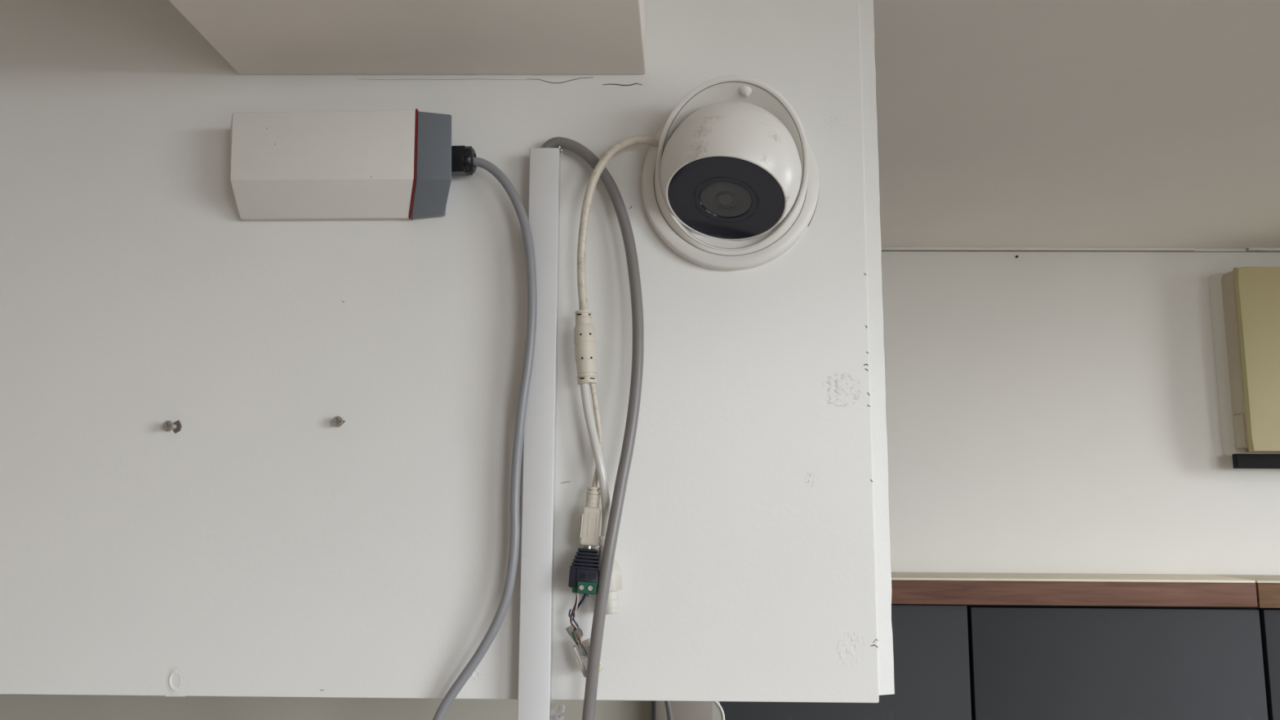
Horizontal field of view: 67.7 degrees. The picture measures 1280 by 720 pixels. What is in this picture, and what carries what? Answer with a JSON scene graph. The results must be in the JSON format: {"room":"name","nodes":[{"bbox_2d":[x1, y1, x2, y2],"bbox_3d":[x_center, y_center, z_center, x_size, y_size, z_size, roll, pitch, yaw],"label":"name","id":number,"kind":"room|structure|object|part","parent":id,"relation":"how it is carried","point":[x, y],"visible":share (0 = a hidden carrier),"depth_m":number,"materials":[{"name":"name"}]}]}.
{"room":"office","nodes":[
{"label":"office","id":0,"kind":"room"},
{"bbox_2d":[0,693,651,719],"bbox_3d":[-1.089,0.941,0.952,2.196,2.460,0.060,0,-8,1],"label":"wall","id":1,"kind":"structure","parent":0,"point":[12,707],"depth_m":0.99,"materials":[{"name":"paint"}]},
{"bbox_2d":[654,701,724,719],"bbox_3d":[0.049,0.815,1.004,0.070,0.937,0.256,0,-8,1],"label":"upper cabinet","id":2,"kind":"object","parent":1,"relation":"attached to","point":[682,710],"visible":0.38,"depth_m":0.94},
{"bbox_2d":[664,701,673,719],"bbox_3d":[0.026,0.352,0.908,0.016,0.118,0.006,0,-8,1],"label":"cable","id":3,"kind":"object","parent":2,"relation":"attached to","point":[668,704],"visible":0.41,"depth_m":0.91,"materials":[{"name":"grey plastic"}]},
{"bbox_2d":[168,0,646,74],"bbox_3d":[-0.146,-0.309,0.492,0.294,0.148,0.420,0,-8,1],"label":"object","id":4,"kind":"structure","parent":0,"point":[255,37],"depth_m":0.63,"materials":[{"name":"paint"}]},
{"bbox_2d":[0,0,879,702],"bbox_3d":[-1.014,-0.060,0.738,2.346,0.581,0.111,0,-8,1],"label":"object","id":5,"kind":"structure","parent":0,"point":[263,546],"depth_m":0.66,"materials":[{"name":"white paint"}]},
{"bbox_2d":[162,420,182,433],"bbox_3d":[-0.319,0.045,0.653,0.008,0.009,0.014,-2,-9,13],"label":"screw","id":6,"kind":"object","parent":5,"relation":"attached to","point":[167,425],"visible":1,"depth_m":0.65,"materials":[{"name":"metal"}]},
{"bbox_2d":[332,416,345,426],"bbox_3d":[-0.205,0.043,0.653,0.008,0.008,0.011,0,-8,1],"label":"screw","id":7,"kind":"object","parent":5,"relation":"attached to","point":[337,421],"visible":1,"depth_m":0.65,"materials":[{"name":"metal"}]},
{"bbox_2d":[230,108,476,220],"bbox_3d":[-0.205,-0.135,0.665,0.180,0.071,0.030,0,-8,1],"label":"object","id":8,"kind":"object","parent":5,"relation":"attached to","point":[380,164],"visible":1,"depth_m":0.65,"materials":[{"name":"white plastic"}]},
{"bbox_2d":[432,156,537,719],"bbox_3d":[-0.107,0.063,0.636,0.076,0.414,0.012,-2,-9,14],"label":"cable","id":9,"kind":"object","parent":8,"relation":"hanging from","point":[496,623],"visible":1,"depth_m":0.63,"materials":[{"name":"grey plastic"}]},
{"bbox_2d":[517,146,564,719],"bbox_3d":[-0.063,0.160,0.625,0.032,0.624,0.018,0,-8,1],"label":"duct","id":10,"kind":"object","parent":5,"relation":"attached to","point":[538,506],"visible":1,"depth_m":0.63,"materials":[{"name":"white plastic"}]},
{"bbox_2d":[541,137,644,719],"bbox_3d":[-0.037,0.058,0.632,0.077,0.438,0.025,-1,-8,10],"label":"cable","id":11,"kind":"object","parent":10,"relation":"hanging from","point":[637,326],"visible":0.99,"depth_m":0.63,"materials":[{"name":"grey plastic"}]},
{"bbox_2d":[641,74,818,271],"bbox_3d":[0.063,-0.128,0.645,0.124,0.124,0.094,0,-8,1],"label":"security camera","id":12,"kind":"object","parent":5,"relation":"attached to","point":[731,182],"visible":1,"depth_m":0.64,"materials":[{"name":"white plastic"}]},
{"bbox_2d":[573,135,660,614],"bbox_3d":[-0.012,0.004,0.646,0.066,0.326,0.023,3,-9,-17],"label":"lead","id":13,"kind":"object","parent":12,"relation":"hanging from","point":[584,341],"visible":0.92,"depth_m":0.64,"materials":[{"name":"plastic"}]},
{"bbox_2d":[568,547,599,595],"bbox_3d":[-0.036,0.137,0.616,0.020,0.030,0.021,0,-8,1],"label":"adapter","id":14,"kind":"object","parent":13,"relation":"attached to","point":[584,575],"visible":1,"depth_m":0.61,"materials":[{"name":"black plastic"}]},
{"bbox_2d":[565,593,604,677],"bbox_3d":[-0.036,0.177,0.616,0.025,0.054,0.010,1,-8,-7],"label":"wires","id":15,"kind":"object","parent":14,"relation":"hanging from","point":[581,649],"visible":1,"depth_m":0.61,"materials":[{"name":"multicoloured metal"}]},
{"bbox_3d":[-0.038,0.193,0.611,0.010,0.019,0.002,0,-8,1],"label":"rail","id":16,"kind":"part","parent":15,"relation":"part of","materials":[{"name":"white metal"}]},
{"bbox_2d":[597,535,622,614],"bbox_3d":[-0.021,0.141,0.625,0.020,0.051,0.020,0,-8,1],"label":"socket","id":17,"kind":"object","parent":13,"relation":"attached to","point":[616,584],"depth_m":0.62,"materials":[{"name":"plastic"}]},
{"bbox_3d":[0.057,-0.107,0.632,0.077,0.036,0.071,0,-8,1],"label":"plate","id":18,"kind":"part","parent":12,"relation":"part of","materials":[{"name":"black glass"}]},
{"bbox_2d":[858,0,894,695],"bbox_3d":[0.164,-0.053,0.713,0.013,0.566,0.099,0,-8,1],"label":"wall edge","id":19,"kind":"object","parent":5,"relation":"attached to","point":[871,169],"depth_m":0.66,"materials":[{"name":"white paint"}]},
{"bbox_2d":[873,0,1279,248],"bbox_3d":[-0.247,-0.448,0.095,3.900,0.050,3.350,0,-8,1],"label":"ceiling","id":20,"kind":"structure","parent":0,"point":[1002,123],"depth_m":1.09,"materials":[{"name":"paint"}]},
{"bbox_2d":[880,248,1279,574],"bbox_3d":[-0.228,1.004,1.525,3.900,2.510,0.100,0,-8,1],"label":"wall","id":21,"kind":"structure","parent":0,"point":[1046,411],"depth_m":1.59,"materials":[{"name":"white paint"}]},
{"bbox_2d":[651,604,1279,719],"bbox_3d":[0.796,1.308,1.359,1.844,1.875,0.104,0,-8,1],"label":"cladding","id":22,"kind":"object","parent":21,"relation":"attached to","point":[952,662],"visible":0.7,"depth_m":1.43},
{"bbox_3d":[0.183,1.151,1.350,0.617,1.574,0.020,0,-8,1],"label":"panel","id":23,"kind":"part","parent":22,"relation":"part of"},
{"bbox_2d":[891,572,1279,608],"bbox_3d":[0.832,0.360,1.493,1.295,0.040,0.115,0,-8,1],"label":"ledge","id":24,"kind":"object","parent":22,"relation":"on","point":[1261,591],"visible":0.71,"depth_m":1.44,"materials":[{"name":"brown wood"}]},
{"bbox_3d":[0.714,1.155,1.341,0.433,1.571,0.020,0,-8,1],"label":"panel","id":25,"kind":"part","parent":22,"relation":"part of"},
{"bbox_3d":[1.147,1.157,1.333,0.420,1.571,0.020,0,-8,1],"label":"panel","id":26,"kind":"part","parent":22,"relation":"part of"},
{"bbox_2d":[881,246,1279,252],"bbox_3d":[0.892,-0.188,1.627,1.126,0.006,0.008,0,-8,1],"label":"trim","id":27,"kind":"structure","parent":21,"relation":"attached to","point":[883,248],"depth_m":1.63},
{"bbox_2d":[1208,266,1279,468],"bbox_3d":[1.361,0.013,1.552,0.805,0.328,0.081,0,-8,1],"label":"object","id":28,"kind":"object","parent":21,"relation":"attached to","point":[1245,301],"visible":1,"depth_m":1.54,"materials":[{"name":"plastic"}]},
{"bbox_2d":[1231,453,1279,468],"bbox_3d":[1.345,0.164,1.529,0.775,0.023,0.014,0,-8,1],"label":"outlet","id":29,"kind":"object","parent":28,"relation":"attached to","point":[1239,460],"depth_m":1.53,"materials":[{"name":"black plastic"}]},
{"bbox_3d":[1.356,-0.002,1.524,0.775,0.300,0.021,0,-8,1],"label":"panel","id":30,"kind":"part","parent":28,"relation":"part of","materials":[{"name":"plastic"}]}
]}

